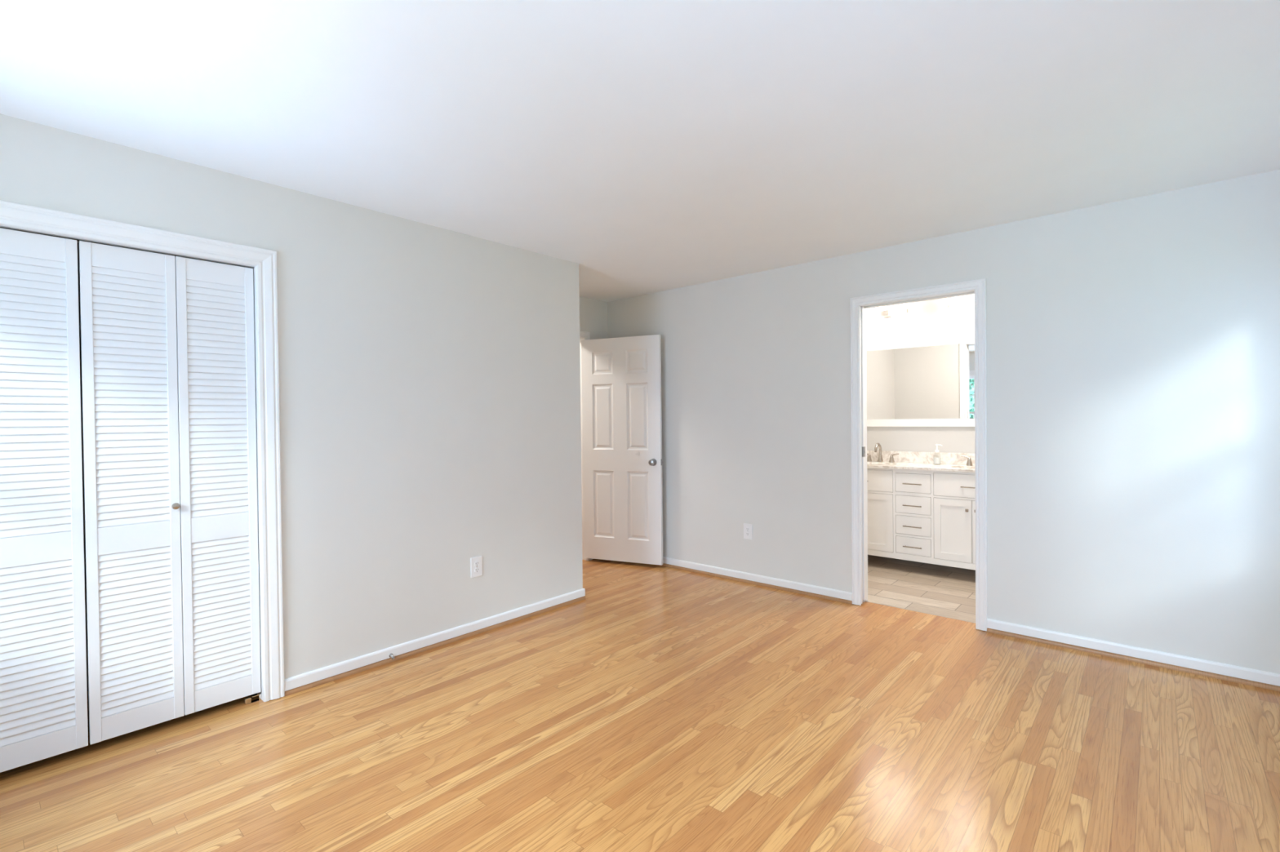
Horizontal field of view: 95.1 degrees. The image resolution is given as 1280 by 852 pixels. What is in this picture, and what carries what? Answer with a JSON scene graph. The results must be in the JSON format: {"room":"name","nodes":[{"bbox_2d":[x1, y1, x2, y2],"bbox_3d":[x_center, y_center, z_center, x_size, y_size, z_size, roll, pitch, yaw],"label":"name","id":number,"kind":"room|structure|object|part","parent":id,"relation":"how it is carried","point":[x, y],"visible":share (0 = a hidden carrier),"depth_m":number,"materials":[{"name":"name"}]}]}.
{"room":"empty bedroom","nodes":[
{"label":"empty bedroom","id":0,"kind":"room"},
{"bbox_2d":[0,113,582,679],"bbox_3d":[-1.849,0.070,3.277,0.830,2.440,3.348,0,1,41],"label":"wall","id":1,"kind":"structure","parent":0,"point":[429,375],"depth_m":3.21,"materials":[{"name":"beige paint"}]},
{"bbox_2d":[0,226,254,268],"bbox_3d":[-2.216,-0.733,2.299,0.032,0.004,1.206,0,1,41],"label":"track","id":2,"kind":"object","parent":1,"relation":"attached to","point":[2,227],"visible":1,"depth_m":2.38,"materials":[{"name":"grey metal"}]},
{"bbox_2d":[0,227,88,773],"bbox_3d":[-2.302,0.271,2.201,0.028,1.993,0.300,0,1,41],"label":"door","id":3,"kind":"structure","parent":2,"relation":"hanging from","point":[43,689],"depth_m":2.22,"materials":[{"name":"white paint"}]},
{"bbox_3d":[-2.312,-0.680,2.190,0.022,0.092,0.234,0,1,41],"label":"rail","id":4,"kind":"part","parent":3,"relation":"part of","materials":[{"name":"white paint"}]},
{"bbox_3d":[-2.304,-0.116,2.195,0.012,1.052,0.234,0,1,41],"label":"louvre panel","id":5,"kind":"part","parent":3,"relation":"part of","materials":[{"name":"white paint"}]},
{"bbox_3d":[-2.300,0.466,2.204,0.022,0.109,0.234,0,1,41],"label":"lock rail","id":6,"kind":"part","parent":3,"relation":"part of","materials":[{"name":"white paint"}]},
{"bbox_3d":[-2.294,0.843,2.206,0.012,0.662,0.234,0,1,41],"label":"louvre panel","id":7,"kind":"part","parent":3,"relation":"part of","materials":[{"name":"white paint"}]},
{"bbox_3d":[-2.292,1.221,2.212,0.022,0.092,0.234,0,1,41],"label":"rail","id":8,"kind":"part","parent":3,"relation":"part of","materials":[{"name":"white paint"}]},
{"bbox_2d":[78,240,184,745],"bbox_3d":[-2.088,0.266,2.420,0.058,1.993,0.299,0,1,41],"label":"door","id":9,"kind":"structure","parent":1,"relation":"in","point":[128,296],"depth_m":2.42,"materials":[{"name":"white paint"}]},
{"bbox_3d":[-2.110,-0.684,2.419,0.022,0.092,0.233,0,1,41],"label":"rail","id":10,"kind":"part","parent":9,"relation":"part of","materials":[{"name":"white paint"}]},
{"bbox_3d":[-2.101,-0.120,2.424,0.012,1.052,0.233,0,1,41],"label":"louvre panel","id":11,"kind":"part","parent":9,"relation":"part of","materials":[{"name":"white paint"}]},
{"bbox_3d":[-2.098,0.461,2.432,0.022,0.109,0.233,0,1,41],"label":"lock rail","id":12,"kind":"part","parent":9,"relation":"part of","materials":[{"name":"white paint"}]},
{"bbox_3d":[-2.091,0.838,2.435,0.012,0.662,0.233,0,1,41],"label":"louvre panel","id":13,"kind":"part","parent":9,"relation":"part of","materials":[{"name":"white paint"}]},
{"bbox_3d":[-2.090,1.216,2.441,0.022,0.092,0.233,0,1,41],"label":"rail","id":14,"kind":"part","parent":9,"relation":"part of","materials":[{"name":"white paint"}]},
{"bbox_3d":[-1.990,0.343,2.510,0.030,0.029,0.029,0,1,41],"label":"knob","id":15,"kind":"part","parent":9,"relation":"part of","materials":[{"name":"silver metal"}]},
{"bbox_2d":[0,200,284,702],"bbox_3d":[-2.205,0.243,2.310,0.118,2.123,1.372,0,1,41],"label":"door frame","id":16,"kind":"structure","parent":1,"relation":"attached to","point":[12,214],"depth_m":2.74,"materials":[{"name":"white paint"}]},
{"bbox_2d":[175,256,261,715],"bbox_3d":[-1.904,0.261,2.652,0.028,1.993,0.288,0,1,41],"label":"door","id":17,"kind":"structure","parent":1,"relation":"in","point":[215,334],"depth_m":2.64,"materials":[{"name":"white paint"}]},
{"bbox_3d":[-1.914,-0.689,2.641,0.022,0.092,0.222,0,1,41],"label":"rail","id":18,"kind":"part","parent":17,"relation":"part of","materials":[{"name":"white paint"}]},
{"bbox_3d":[-1.905,-0.125,2.645,0.012,1.052,0.222,0,1,41],"label":"louvre panel","id":19,"kind":"part","parent":17,"relation":"part of","materials":[{"name":"white paint"}]},
{"bbox_3d":[-1.902,0.456,2.654,0.022,0.109,0.222,0,1,41],"label":"lock rail","id":20,"kind":"part","parent":17,"relation":"part of","materials":[{"name":"white paint"}]},
{"bbox_3d":[-1.895,0.834,2.656,0.012,0.662,0.222,0,1,41],"label":"louvre panel","id":21,"kind":"part","parent":17,"relation":"part of","materials":[{"name":"white paint"}]},
{"bbox_3d":[-1.894,1.212,2.663,0.022,0.092,0.222,0,1,41],"label":"rail","id":22,"kind":"part","parent":17,"relation":"part of","materials":[{"name":"white paint"}]},
{"bbox_2d":[389,653,395,659],"bbox_3d":[-1.344,1.252,3.179,0.032,0.026,0.022,0,1,41],"label":"door stop","id":23,"kind":"object","parent":1,"relation":"attached to","point":[390,655],"visible":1,"depth_m":3.18,"materials":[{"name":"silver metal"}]},
{"bbox_2d":[284,596,585,697],"bbox_3d":[-1.053,1.266,3.539,0.016,0.024,1.963,0,1,41],"label":"trim","id":24,"kind":"structure","parent":1,"relation":"attached to","point":[345,674],"depth_m":3.32,"materials":[{"name":"brown wood"}]},
{"bbox_2d":[284,588,585,691],"bbox_3d":[-1.359,1.228,3.809,0.824,0.054,1.963,0,1,41],"label":"baseboard","id":25,"kind":"structure","parent":1,"relation":"attached to","point":[298,681],"depth_m":3.32,"materials":[{"name":"white paint"}]},
{"bbox_2d":[470,555,482,577],"bbox_3d":[-1.004,0.866,3.600,0.009,0.122,0.080,0,1,41],"label":"wall outlet","id":26,"kind":"object","parent":1,"relation":"attached to","point":[476,562],"visible":1,"depth_m":3.60,"materials":[{"name":"white plastic"}]},
{"bbox_2d":[579,296,607,339],"bbox_3d":[-0.753,0.035,5.231,0.115,2.440,1.232,0,1,41],"label":"wall","id":27,"kind":"structure","parent":0,"point":[593,313],"depth_m":5.51,"materials":[{"name":"beige paint"}]},
{"bbox_2d":[579,330,592,560],"bbox_3d":[-0.792,0.195,5.175,0.130,2.122,0.877,0,1,41],"label":"door frame","id":28,"kind":"structure","parent":27,"relation":"attached to","point":[580,338],"depth_m":5.46,"materials":[{"name":"white paint"}]},
{"bbox_2d":[581,334,662,565],"bbox_3d":[-0.169,0.213,5.273,0.796,2.012,0.152,0,1,24],"label":"door","id":29,"kind":"structure","parent":28,"relation":"in","point":[622,417],"depth_m":5.25,"materials":[{"name":"white paint"}]},
{"bbox_3d":[0.106,0.318,5.104,0.064,0.064,0.058,0,1,24],"label":"knob","id":30,"kind":"part","parent":29,"relation":"part of","materials":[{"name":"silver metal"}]},
{"bbox_2d":[0,0,1279,302],"bbox_3d":[-0.071,-1.202,3.489,6.245,0.060,6.300,0,1,41],"label":"ceiling","id":31,"kind":"structure","parent":0,"point":[646,146],"depth_m":2.11,"materials":[{"name":"white paint"}]},
{"bbox_2d":[0,555,1279,851],"bbox_3d":[-0.037,1.298,3.511,6.065,0.060,6.260,0,1,41],"label":"floor","id":32,"kind":"structure","parent":0,"point":[662,708],"depth_m":2.32,"materials":[{"name":"brown wood"}]},
{"bbox_2d":[244,693,262,704],"bbox_3d":[-1.817,1.281,2.749,0.022,0.030,0.065,0,1,41],"label":"pivot bracket","id":33,"kind":"object","parent":32,"relation":"on","point":[247,700],"visible":1,"depth_m":2.75,"materials":[{"name":"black metal"}]},
{"bbox_2d":[866,467,975,570],"bbox_3d":[2.417,0.790,5.027,1.480,0.868,0.518,0,1,41],"label":"vanity cabinet","id":34,"kind":"object","parent":32,"relation":"on","point":[919,516],"visible":0.62,"depth_m":4.80,"materials":[{"name":"beige paint"}]},
{"bbox_3d":[1.941,0.471,5.147,0.547,0.181,0.018,0,1,41],"label":"drawer","id":35,"kind":"part","parent":34,"relation":"part of","materials":[{"name":"beige paint"}]},
{"bbox_3d":[2.049,0.828,5.059,0.269,0.491,0.018,0,1,41],"label":"cabinet door","id":36,"kind":"part","parent":34,"relation":"part of","materials":[{"name":"beige paint"}]},
{"bbox_3d":[2.250,0.480,4.842,0.146,0.009,0.030,0,1,41],"label":"handle","id":37,"kind":"part","parent":34,"relation":"part of","materials":[{"name":"silver metal"}]},
{"bbox_3d":[2.256,1.004,4.848,0.146,0.009,0.030,0,1,41],"label":"handle","id":38,"kind":"part","parent":34,"relation":"part of","materials":[{"name":"silver metal"}]},
{"bbox_3d":[2.254,0.835,4.846,0.146,0.009,0.030,0,1,41],"label":"handle","id":39,"kind":"part","parent":34,"relation":"part of","materials":[{"name":"silver metal"}]},
{"bbox_3d":[2.252,0.661,4.844,0.146,0.009,0.030,0,1,41],"label":"handle","id":40,"kind":"part","parent":34,"relation":"part of","materials":[{"name":"silver metal"}]},
{"bbox_3d":[2.266,0.474,4.860,0.273,0.155,0.018,0,1,41],"label":"drawer","id":41,"kind":"part","parent":34,"relation":"part of","materials":[{"name":"beige paint"}]},
{"bbox_3d":[2.270,0.829,4.864,0.273,0.153,0.018,0,1,41],"label":"drawer","id":42,"kind":"part","parent":34,"relation":"part of","materials":[{"name":"beige paint"}]},
{"bbox_3d":[2.268,0.655,4.862,0.273,0.145,0.018,0,1,41],"label":"drawer","id":43,"kind":"part","parent":34,"relation":"part of","materials":[{"name":"beige paint"}]},
{"bbox_3d":[2.272,0.998,4.866,0.273,0.141,0.018,0,1,41],"label":"drawer","id":44,"kind":"part","parent":34,"relation":"part of","materials":[{"name":"beige paint"}]},
{"bbox_2d":[866,461,974,472],"bbox_3d":[2.415,0.346,5.026,1.512,0.020,0.510,0,1,41],"label":"countertop","id":45,"kind":"structure","parent":34,"relation":"on","point":[897,465],"depth_m":4.92,"materials":[{"name":"beige stone"}]},
{"bbox_2d":[866,443,898,462],"bbox_3d":[2.197,0.245,5.393,0.337,0.178,0.141,0,1,41],"label":"faucet","id":46,"kind":"object","parent":45,"relation":"on","point":[880,456],"visible":0.98,"depth_m":5.41,"materials":[{"name":"silver metal"}]},
{"bbox_3d":[2.151,0.300,5.495,0.050,0.066,0.050,0,1,41],"label":"handle","id":47,"kind":"part","parent":46,"relation":"part of","materials":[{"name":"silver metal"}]},
{"bbox_3d":[2.197,0.245,5.393,0.052,0.178,0.141,0,1,41],"label":"spout","id":48,"kind":"part","parent":46,"relation":"part of","materials":[{"name":"silver metal"}]},
{"bbox_3d":[2.303,0.300,5.360,0.050,0.066,0.050,0,1,41],"label":"handle","id":49,"kind":"part","parent":46,"relation":"part of","materials":[{"name":"silver metal"}]},
{"bbox_2d":[933,444,942,464],"bbox_3d":[2.586,0.245,5.082,0.073,0.176,0.057,0,1,41],"label":"soap dispenser","id":50,"kind":"object","parent":45,"relation":"on","point":[936,460],"visible":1,"depth_m":5.07,"materials":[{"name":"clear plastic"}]},
{"bbox_2d":[960,455,973,466],"bbox_3d":[2.825,0.245,4.838,0.337,0.178,0.141,0,1,41],"label":"faucet","id":51,"kind":"object","parent":45,"relation":"on","point":[969,463],"visible":0.29,"depth_m":4.93,"materials":[{"name":"silver metal"}]},
{"bbox_3d":[2.778,0.300,4.940,0.050,0.066,0.050,0,1,41],"label":"handle","id":52,"kind":"part","parent":51,"relation":"part of","materials":[{"name":"silver metal"}]},
{"bbox_3d":[2.491,0.828,4.668,0.271,0.491,0.018,0,1,41],"label":"cabinet door","id":53,"kind":"part","parent":34,"relation":"part of","materials":[{"name":"beige paint"}]},
{"bbox_3d":[2.592,0.471,4.572,0.549,0.181,0.018,0,1,41],"label":"drawer","id":54,"kind":"part","parent":34,"relation":"part of","materials":[{"name":"beige paint"}]},
{"bbox_3d":[2.700,0.828,4.483,0.270,0.491,0.018,0,1,41],"label":"cabinet door","id":55,"kind":"part","parent":34,"relation":"part of","materials":[{"name":"beige paint"}]},
{"bbox_2d":[866,294,974,453],"bbox_3d":[2.958,-0.001,4.948,2.640,2.440,0.100,0,1,41],"label":"wall","id":56,"kind":"structure","parent":0,"point":[933,318],"depth_m":5.24,"materials":[{"name":"grey paint"}]},
{"bbox_2d":[866,308,909,318],"bbox_3d":[2.271,-1.037,5.406,0.408,0.060,0.089,0,1,41],"label":"vanity light","id":57,"kind":"object","parent":56,"relation":"attached to","point":[886,313],"visible":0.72,"depth_m":5.37,"materials":[{"name":"white glass"}]},
{"bbox_2d":[866,334,974,426],"bbox_3d":[2.570,-0.385,5.196,1.410,0.779,0.029,0,1,41],"label":"mirror","id":58,"kind":"object","parent":56,"relation":"attached to","point":[924,382],"visible":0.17,"depth_m":5.23,"materials":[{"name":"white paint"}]},
{"bbox_2d":[866,450,974,465],"bbox_3d":[2.577,0.282,5.209,1.512,0.100,0.020,0,1,41],"label":"backsplash","id":59,"kind":"structure","parent":56,"relation":"attached to","point":[946,458],"depth_m":5.24,"materials":[{"name":"beige stone"}]},
{"bbox_2d":[947,300,974,308],"bbox_3d":[2.854,-1.037,4.891,0.508,0.060,0.089,0,1,41],"label":"vanity light","id":60,"kind":"object","parent":56,"relation":"attached to","point":[968,303],"visible":0.35,"depth_m":4.96,"materials":[{"name":"white glass"}]},
{"bbox_2d":[607,169,1279,674],"bbox_3d":[1.398,0.024,4.229,4.665,2.440,0.115,0,1,41],"label":"wall","id":61,"kind":"structure","parent":0,"point":[1133,344],"depth_m":3.28,"materials":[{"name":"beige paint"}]},
{"bbox_2d":[743,523,752,539],"bbox_3d":[0.856,0.837,4.643,0.080,0.122,0.009,0,1,41],"label":"wall outlet","id":62,"kind":"object","parent":61,"relation":"attached to","point":[748,528],"visible":1,"depth_m":4.64,"materials":[{"name":"white plastic"}]},
{"bbox_2d":[658,563,852,604],"bbox_3d":[0.594,1.233,4.877,2.371,0.024,0.016,0,1,41],"label":"trim","id":63,"kind":"structure","parent":61,"relation":"attached to","point":[779,588],"depth_m":4.55,"materials":[{"name":"brown wood"}]},
{"bbox_2d":[662,556,852,600],"bbox_3d":[0.595,1.194,4.878,2.371,0.054,0.012,0,1,41],"label":"baseboard","id":64,"kind":"structure","parent":61,"relation":"attached to","point":[757,578],"depth_m":4.55,"materials":[{"name":"white paint"}]},
{"bbox_2d":[860,306,866,600],"bbox_3d":[1.286,0.179,4.321,0.745,2.070,0.036,0,1,41],"label":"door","id":65,"kind":"structure","parent":61,"relation":"in","point":[862,308],"depth_m":4.07,"materials":[{"name":"white paint"}]},
{"bbox_2d":[849,278,987,631],"bbox_3d":[1.820,0.178,3.851,0.826,2.133,0.134,0,1,41],"label":"door frame","id":66,"kind":"structure","parent":61,"relation":"attached to","point":[979,286],"depth_m":3.74,"materials":[{"name":"white paint"}]},
{"bbox_2d":[986,618,1279,686],"bbox_3d":[2.609,1.194,3.098,1.353,0.054,0.012,0,1,41],"label":"baseboard","id":67,"kind":"structure","parent":61,"relation":"attached to","point":[1267,677],"depth_m":3.07,"materials":[{"name":"white paint"}]},
{"bbox_2d":[986,627,1279,692],"bbox_3d":[2.608,1.232,3.097,1.353,0.024,0.016,0,1,41],"label":"trim","id":68,"kind":"structure","parent":61,"relation":"attached to","point":[1276,688],"depth_m":3.07,"materials":[{"name":"brown wood"}]}
]}

